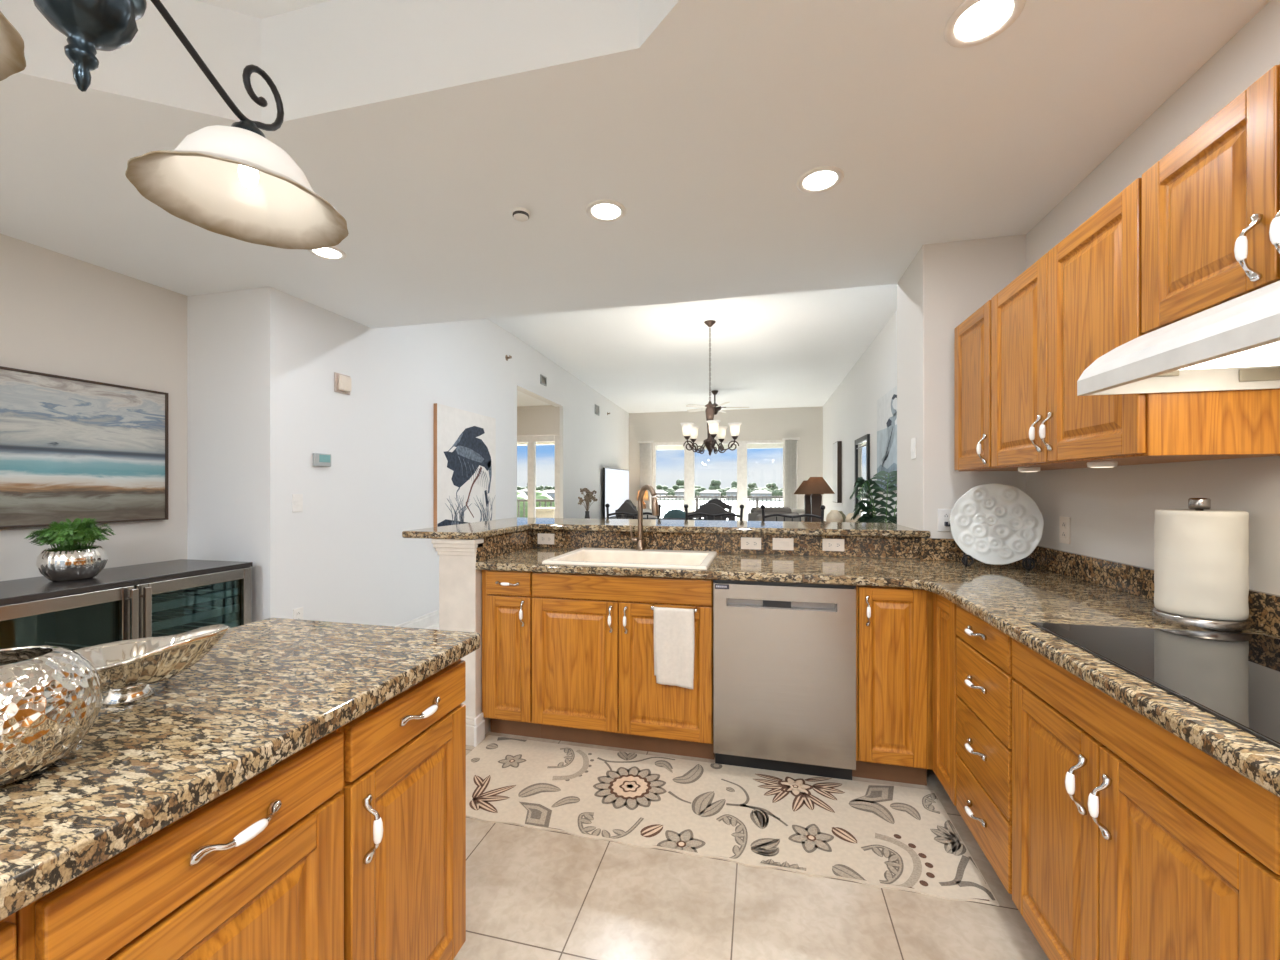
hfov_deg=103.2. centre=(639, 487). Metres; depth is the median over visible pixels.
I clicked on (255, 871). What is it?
base cabinet
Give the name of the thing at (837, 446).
canvas
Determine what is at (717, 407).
ceiling fan
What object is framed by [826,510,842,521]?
round vase
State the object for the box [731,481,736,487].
tree
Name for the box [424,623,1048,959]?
floor
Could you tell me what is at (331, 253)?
recessed light
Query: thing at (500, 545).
backsplash
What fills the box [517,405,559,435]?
wall
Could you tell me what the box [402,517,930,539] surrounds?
countertop
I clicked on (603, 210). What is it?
recessed light
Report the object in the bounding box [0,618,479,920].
countertop
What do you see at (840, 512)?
round vase
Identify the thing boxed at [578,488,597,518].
bouquet
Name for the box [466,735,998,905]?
runner rug
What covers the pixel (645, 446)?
vertical blinds
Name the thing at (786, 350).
ceiling
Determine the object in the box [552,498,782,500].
shore
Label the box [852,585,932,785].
base cabinet
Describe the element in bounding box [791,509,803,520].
armchair
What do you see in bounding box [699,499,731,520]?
dining chair
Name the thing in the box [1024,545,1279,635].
backsplash
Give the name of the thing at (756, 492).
house
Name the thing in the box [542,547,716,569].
sink
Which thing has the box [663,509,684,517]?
throw pillow
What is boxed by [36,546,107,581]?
pot
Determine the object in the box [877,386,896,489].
canvas
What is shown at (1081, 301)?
upper cabinet
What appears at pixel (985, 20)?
recessed light
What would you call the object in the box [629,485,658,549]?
kitchen faucet
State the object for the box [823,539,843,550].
outlet
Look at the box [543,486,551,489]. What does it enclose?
tree
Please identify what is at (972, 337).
upper cabinet
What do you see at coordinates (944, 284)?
wall
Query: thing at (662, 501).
sea
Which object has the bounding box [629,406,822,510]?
wall
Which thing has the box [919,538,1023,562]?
backsplash
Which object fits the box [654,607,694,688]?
dish towel
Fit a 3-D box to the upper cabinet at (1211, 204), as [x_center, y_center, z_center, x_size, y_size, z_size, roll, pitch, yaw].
[1.332,-0.591,0.879,0.389,0.413,0.762,0,0,13]
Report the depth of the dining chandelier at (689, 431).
5.79 m
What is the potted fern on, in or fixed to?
on the countertop at (34, 588)
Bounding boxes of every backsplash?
[476,530,532,561]
[533,530,918,558]
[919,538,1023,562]
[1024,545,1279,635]
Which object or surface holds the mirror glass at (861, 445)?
attached to the wall mirror at (862, 444)
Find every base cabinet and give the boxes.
[0,912,15,959]
[16,729,343,959]
[338,659,465,959]
[482,570,539,737]
[532,572,714,758]
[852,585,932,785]
[933,593,959,805]
[956,605,1015,893]
[1012,638,1279,959]
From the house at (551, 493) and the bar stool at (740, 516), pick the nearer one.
the bar stool at (740, 516)
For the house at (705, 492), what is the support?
on the shore
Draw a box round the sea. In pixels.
[658,500,782,520]
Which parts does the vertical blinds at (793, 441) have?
head rail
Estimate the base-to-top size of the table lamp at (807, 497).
0.645 m
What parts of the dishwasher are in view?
pocket handle, toe panel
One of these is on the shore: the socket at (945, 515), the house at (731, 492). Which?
the house at (731, 492)
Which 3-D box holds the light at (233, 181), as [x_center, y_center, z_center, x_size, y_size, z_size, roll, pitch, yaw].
[-0.834,-1.095,0.759,0.355,1.091,0.846,0,0,13]
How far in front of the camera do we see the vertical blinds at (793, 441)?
12.00 m
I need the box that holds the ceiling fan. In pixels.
[686,390,748,414]
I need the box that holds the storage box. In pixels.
[536,507,554,517]
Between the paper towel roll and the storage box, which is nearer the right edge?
the paper towel roll
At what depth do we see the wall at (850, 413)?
7.63 m
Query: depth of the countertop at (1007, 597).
1.70 m
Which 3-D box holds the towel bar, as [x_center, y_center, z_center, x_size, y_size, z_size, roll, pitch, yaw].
[0.157,0.553,2.326,0.220,0.022,0.035,0,0,13]
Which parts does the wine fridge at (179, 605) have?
handle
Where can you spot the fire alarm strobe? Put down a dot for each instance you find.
(342, 383)
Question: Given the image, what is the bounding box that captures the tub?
[713,580,855,587]
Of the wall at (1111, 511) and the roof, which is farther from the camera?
the roof
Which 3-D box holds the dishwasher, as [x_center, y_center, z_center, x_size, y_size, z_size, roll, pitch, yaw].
[0.680,0.851,2.461,0.604,0.874,0.522,0,0,13]
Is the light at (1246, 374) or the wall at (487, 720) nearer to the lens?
the light at (1246, 374)
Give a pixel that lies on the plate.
(992, 523)
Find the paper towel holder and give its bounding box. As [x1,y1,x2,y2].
[1152,498,1251,632]
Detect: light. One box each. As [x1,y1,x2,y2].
[0,0,348,249]
[308,246,346,259]
[586,200,625,221]
[797,166,843,192]
[943,0,1025,47]
[1018,467,1039,471]
[1087,461,1117,467]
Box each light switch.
[292,494,302,511]
[773,538,793,549]
[911,438,915,458]
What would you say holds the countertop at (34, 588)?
on the wine fridge
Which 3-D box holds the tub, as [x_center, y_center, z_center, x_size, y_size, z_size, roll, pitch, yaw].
[0.682,0.801,2.469,0.604,0.774,0.504,0,0,13]
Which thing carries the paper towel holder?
on the countertop at (1007, 597)
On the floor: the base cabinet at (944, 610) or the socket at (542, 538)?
the base cabinet at (944, 610)
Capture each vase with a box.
[0,646,102,786]
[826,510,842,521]
[838,511,845,521]
[845,513,859,521]
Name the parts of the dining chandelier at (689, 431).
lamp shade, arm, lamp shade, arm, chain, arm, lamp shade, arm, lamp shade, arm, lamp shade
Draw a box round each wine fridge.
[0,585,138,649]
[133,567,251,637]
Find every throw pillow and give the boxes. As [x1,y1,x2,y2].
[643,508,656,517]
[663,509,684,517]
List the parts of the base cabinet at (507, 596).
handle, drawer, cabinet door, handle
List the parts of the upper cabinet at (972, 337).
cabinet door, handle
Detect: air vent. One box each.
[540,374,546,385]
[595,404,598,415]
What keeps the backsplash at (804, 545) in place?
attached to the wall at (487, 720)
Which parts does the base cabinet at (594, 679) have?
cabinet door, handle, handle, cabinet door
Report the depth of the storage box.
8.98 m
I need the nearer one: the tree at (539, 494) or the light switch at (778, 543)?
the light switch at (778, 543)
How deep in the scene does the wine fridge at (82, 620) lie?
2.52 m
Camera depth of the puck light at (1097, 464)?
1.55 m
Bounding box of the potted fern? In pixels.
[24,518,115,581]
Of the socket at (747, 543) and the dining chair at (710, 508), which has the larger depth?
the dining chair at (710, 508)
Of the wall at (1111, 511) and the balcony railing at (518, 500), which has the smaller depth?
the wall at (1111, 511)
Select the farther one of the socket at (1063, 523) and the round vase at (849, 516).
the round vase at (849, 516)
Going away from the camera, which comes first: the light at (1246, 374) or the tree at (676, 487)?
the light at (1246, 374)
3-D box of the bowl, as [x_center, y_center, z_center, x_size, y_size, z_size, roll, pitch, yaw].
[-0.893,0.316,0.899,0.238,0.115,0.195,0,0,13]
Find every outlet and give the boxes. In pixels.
[293,607,302,619]
[538,533,554,543]
[741,537,760,549]
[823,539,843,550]
[938,509,951,531]
[1059,516,1070,543]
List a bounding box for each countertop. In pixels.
[0,559,252,605]
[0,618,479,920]
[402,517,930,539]
[476,548,1279,797]
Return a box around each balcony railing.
[517,499,554,517]
[656,496,782,517]
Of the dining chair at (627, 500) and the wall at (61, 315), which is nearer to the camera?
the wall at (61, 315)
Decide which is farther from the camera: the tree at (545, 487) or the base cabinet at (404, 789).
the tree at (545, 487)
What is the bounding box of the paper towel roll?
[1154,509,1248,620]
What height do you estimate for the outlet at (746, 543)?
0.066 m
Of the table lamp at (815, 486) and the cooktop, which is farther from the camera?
the table lamp at (815, 486)
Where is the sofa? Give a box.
[634,517,703,519]
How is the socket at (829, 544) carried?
attached to the outlet at (828, 544)
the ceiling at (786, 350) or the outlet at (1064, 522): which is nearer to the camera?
the outlet at (1064, 522)
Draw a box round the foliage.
[518,489,782,498]
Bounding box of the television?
[603,468,628,518]
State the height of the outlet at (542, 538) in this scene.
0.066 m
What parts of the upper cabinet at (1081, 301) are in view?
cabinet door, handle, handle, cabinet door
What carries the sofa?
on the floor
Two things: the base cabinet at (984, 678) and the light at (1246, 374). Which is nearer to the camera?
the light at (1246, 374)
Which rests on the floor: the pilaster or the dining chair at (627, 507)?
the dining chair at (627, 507)
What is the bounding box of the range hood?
[1077,281,1279,395]
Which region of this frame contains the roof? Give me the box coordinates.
[517,442,782,449]
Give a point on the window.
(689, 456)
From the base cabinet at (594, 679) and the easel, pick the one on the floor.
the base cabinet at (594, 679)
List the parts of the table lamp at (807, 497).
lamp shade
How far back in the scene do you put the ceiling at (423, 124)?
1.78 m
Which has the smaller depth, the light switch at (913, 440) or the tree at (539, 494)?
the light switch at (913, 440)
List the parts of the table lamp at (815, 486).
lamp shade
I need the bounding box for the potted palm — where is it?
[850,471,896,523]
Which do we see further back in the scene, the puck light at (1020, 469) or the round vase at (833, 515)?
the round vase at (833, 515)
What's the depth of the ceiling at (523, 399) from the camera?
7.81 m
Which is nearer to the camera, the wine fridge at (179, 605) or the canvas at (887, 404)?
the wine fridge at (179, 605)
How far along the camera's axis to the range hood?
1.07 m
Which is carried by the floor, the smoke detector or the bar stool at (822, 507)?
the bar stool at (822, 507)
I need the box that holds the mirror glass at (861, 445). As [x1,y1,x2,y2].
[857,441,865,516]
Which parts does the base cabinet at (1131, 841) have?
cabinet door, handle, handle, cabinet door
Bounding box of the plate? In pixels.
[950,483,1043,564]
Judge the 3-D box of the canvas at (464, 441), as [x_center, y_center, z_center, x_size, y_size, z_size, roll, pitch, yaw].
[-1.801,-0.122,5.300,0.041,1.350,1.080,0,0,13]
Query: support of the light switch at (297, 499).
attached to the wall at (262, 399)
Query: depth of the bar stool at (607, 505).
4.31 m
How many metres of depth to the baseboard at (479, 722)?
2.54 m
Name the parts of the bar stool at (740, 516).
post, rail, post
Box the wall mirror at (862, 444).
[855,434,869,516]
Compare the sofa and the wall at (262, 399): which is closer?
the wall at (262, 399)
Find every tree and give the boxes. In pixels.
[517,490,554,517]
[536,485,543,490]
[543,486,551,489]
[656,485,667,489]
[672,485,683,490]
[674,479,683,489]
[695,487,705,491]
[708,480,720,489]
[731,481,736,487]
[748,483,757,489]
[766,483,777,490]
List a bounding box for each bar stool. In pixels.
[605,503,660,519]
[684,504,743,520]
[761,505,824,521]
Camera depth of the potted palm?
4.81 m
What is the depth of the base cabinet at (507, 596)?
2.55 m
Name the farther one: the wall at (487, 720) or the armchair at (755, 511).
the armchair at (755, 511)
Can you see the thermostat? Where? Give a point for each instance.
(319, 459)
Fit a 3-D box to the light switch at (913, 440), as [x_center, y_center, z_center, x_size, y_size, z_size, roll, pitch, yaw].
[1.506,-0.217,2.795,0.008,0.116,0.072,0,0,13]
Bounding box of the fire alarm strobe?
[334,372,350,394]
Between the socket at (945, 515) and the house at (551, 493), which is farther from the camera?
the house at (551, 493)
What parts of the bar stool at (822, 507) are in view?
post, rail, post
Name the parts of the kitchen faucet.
lever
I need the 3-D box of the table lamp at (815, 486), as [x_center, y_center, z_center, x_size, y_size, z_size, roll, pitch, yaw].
[2.276,0.173,6.551,0.456,0.630,0.456,0,0,13]
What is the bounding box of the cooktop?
[1030,622,1279,748]
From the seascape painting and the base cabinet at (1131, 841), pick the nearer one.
the base cabinet at (1131, 841)
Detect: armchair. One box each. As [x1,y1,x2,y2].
[748,507,798,520]
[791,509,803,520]
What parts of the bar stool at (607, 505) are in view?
post, rail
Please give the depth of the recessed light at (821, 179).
2.08 m
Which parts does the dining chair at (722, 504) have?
crest rail, panel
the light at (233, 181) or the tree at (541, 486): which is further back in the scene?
the tree at (541, 486)
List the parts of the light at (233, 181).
lamp shade, arm, lamp shade, bulb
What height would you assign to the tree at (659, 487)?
8.779 m
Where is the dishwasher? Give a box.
[713,580,855,779]
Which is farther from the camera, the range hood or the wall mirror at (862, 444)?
the wall mirror at (862, 444)
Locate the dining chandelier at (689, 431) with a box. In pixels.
[680,320,741,454]
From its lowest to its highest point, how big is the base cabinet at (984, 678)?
0.874 m
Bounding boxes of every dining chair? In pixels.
[615,502,637,518]
[621,499,636,518]
[688,503,734,520]
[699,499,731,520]
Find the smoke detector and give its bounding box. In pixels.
[512,207,529,221]
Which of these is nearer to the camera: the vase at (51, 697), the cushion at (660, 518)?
the vase at (51, 697)
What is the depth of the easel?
2.30 m
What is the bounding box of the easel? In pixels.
[961,552,1034,571]
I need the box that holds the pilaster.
[432,538,483,745]
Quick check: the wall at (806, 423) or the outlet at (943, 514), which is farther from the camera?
the wall at (806, 423)
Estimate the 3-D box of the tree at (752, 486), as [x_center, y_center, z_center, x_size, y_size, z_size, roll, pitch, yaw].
[78.508,1.349,351.648,7.498,10.324,6.374,0,0,1]
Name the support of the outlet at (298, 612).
attached to the wall at (262, 399)
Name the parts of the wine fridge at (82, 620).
handle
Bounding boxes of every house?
[520,489,527,495]
[542,490,554,497]
[656,490,667,497]
[674,489,683,498]
[700,490,720,498]
[726,489,736,498]
[751,490,771,498]
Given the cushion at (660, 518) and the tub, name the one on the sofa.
the cushion at (660, 518)
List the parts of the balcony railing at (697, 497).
post, rail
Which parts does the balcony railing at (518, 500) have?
rail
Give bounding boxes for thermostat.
[313,453,330,466]
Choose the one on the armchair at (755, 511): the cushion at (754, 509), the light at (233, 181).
the cushion at (754, 509)
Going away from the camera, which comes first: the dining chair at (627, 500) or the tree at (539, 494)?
the dining chair at (627, 500)
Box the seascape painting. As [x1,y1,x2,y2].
[0,366,167,528]
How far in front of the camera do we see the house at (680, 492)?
312.15 m
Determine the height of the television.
1.073 m
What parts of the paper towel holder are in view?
knob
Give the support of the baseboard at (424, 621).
attached to the wall at (262, 399)
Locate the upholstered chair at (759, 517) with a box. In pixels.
[756,514,799,521]
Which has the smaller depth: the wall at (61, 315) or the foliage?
the wall at (61, 315)
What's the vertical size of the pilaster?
1.030 m
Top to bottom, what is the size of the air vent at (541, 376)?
0.130 m
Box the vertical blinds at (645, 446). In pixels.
[638,441,653,508]
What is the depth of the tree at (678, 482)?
360.65 m
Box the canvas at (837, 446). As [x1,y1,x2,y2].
[833,441,841,502]
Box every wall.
[0,233,186,580]
[187,287,562,625]
[484,548,899,733]
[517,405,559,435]
[560,369,628,518]
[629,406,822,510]
[823,310,896,521]
[897,234,1025,538]
[1026,0,1279,594]
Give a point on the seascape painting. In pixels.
(71, 449)
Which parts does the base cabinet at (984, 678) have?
handle, handle, handle, handle, drawer, drawer, drawer, drawer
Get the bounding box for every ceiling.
[0,0,1270,328]
[489,284,896,412]
[517,390,549,406]
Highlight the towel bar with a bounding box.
[651,604,697,612]
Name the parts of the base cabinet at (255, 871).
cabinet door, handle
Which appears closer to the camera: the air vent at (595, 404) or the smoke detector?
the smoke detector
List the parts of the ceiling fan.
blade, blade, motor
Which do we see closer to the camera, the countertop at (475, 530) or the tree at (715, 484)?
the countertop at (475, 530)
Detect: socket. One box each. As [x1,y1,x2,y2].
[541,537,550,540]
[745,541,756,545]
[827,542,839,547]
[943,513,948,526]
[1062,522,1065,537]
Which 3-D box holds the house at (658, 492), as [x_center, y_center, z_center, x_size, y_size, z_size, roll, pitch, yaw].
[10.614,3.838,321.405,13.200,5.300,10.200,0,0,13]
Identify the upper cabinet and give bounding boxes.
[954,300,1074,470]
[991,178,1279,467]
[1142,65,1279,332]
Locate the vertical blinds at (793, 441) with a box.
[782,437,799,508]
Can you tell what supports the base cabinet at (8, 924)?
on the floor
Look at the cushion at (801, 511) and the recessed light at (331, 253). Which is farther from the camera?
the cushion at (801, 511)
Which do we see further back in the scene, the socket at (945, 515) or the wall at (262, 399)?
the wall at (262, 399)
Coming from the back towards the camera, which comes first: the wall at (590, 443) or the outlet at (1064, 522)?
the wall at (590, 443)
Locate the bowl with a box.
[73,624,229,705]
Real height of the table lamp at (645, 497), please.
0.605 m
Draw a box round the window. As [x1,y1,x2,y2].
[653,440,784,520]
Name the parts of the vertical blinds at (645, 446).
head rail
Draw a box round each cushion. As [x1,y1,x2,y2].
[660,518,684,519]
[750,507,791,512]
[791,509,803,513]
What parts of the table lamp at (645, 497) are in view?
lamp shade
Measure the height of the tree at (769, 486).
10.041 m
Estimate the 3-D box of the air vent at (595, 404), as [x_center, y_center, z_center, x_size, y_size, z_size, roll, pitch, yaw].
[-0.850,-1.542,10.018,0.016,0.190,0.260,0,0,13]
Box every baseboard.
[394,610,438,628]
[474,712,484,746]
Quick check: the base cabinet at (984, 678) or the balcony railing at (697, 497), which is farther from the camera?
the balcony railing at (697, 497)
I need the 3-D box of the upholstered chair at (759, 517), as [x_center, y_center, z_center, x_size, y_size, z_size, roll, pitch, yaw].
[1.290,0.773,5.242,0.480,1.030,0.570,0,0,-18]
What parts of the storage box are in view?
lid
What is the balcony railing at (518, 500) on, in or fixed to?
on the balcony slab
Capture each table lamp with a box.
[637,491,648,508]
[794,480,810,521]
[798,477,834,521]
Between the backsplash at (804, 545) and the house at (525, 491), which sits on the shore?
the house at (525, 491)
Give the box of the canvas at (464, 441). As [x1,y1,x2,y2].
[434,403,495,526]

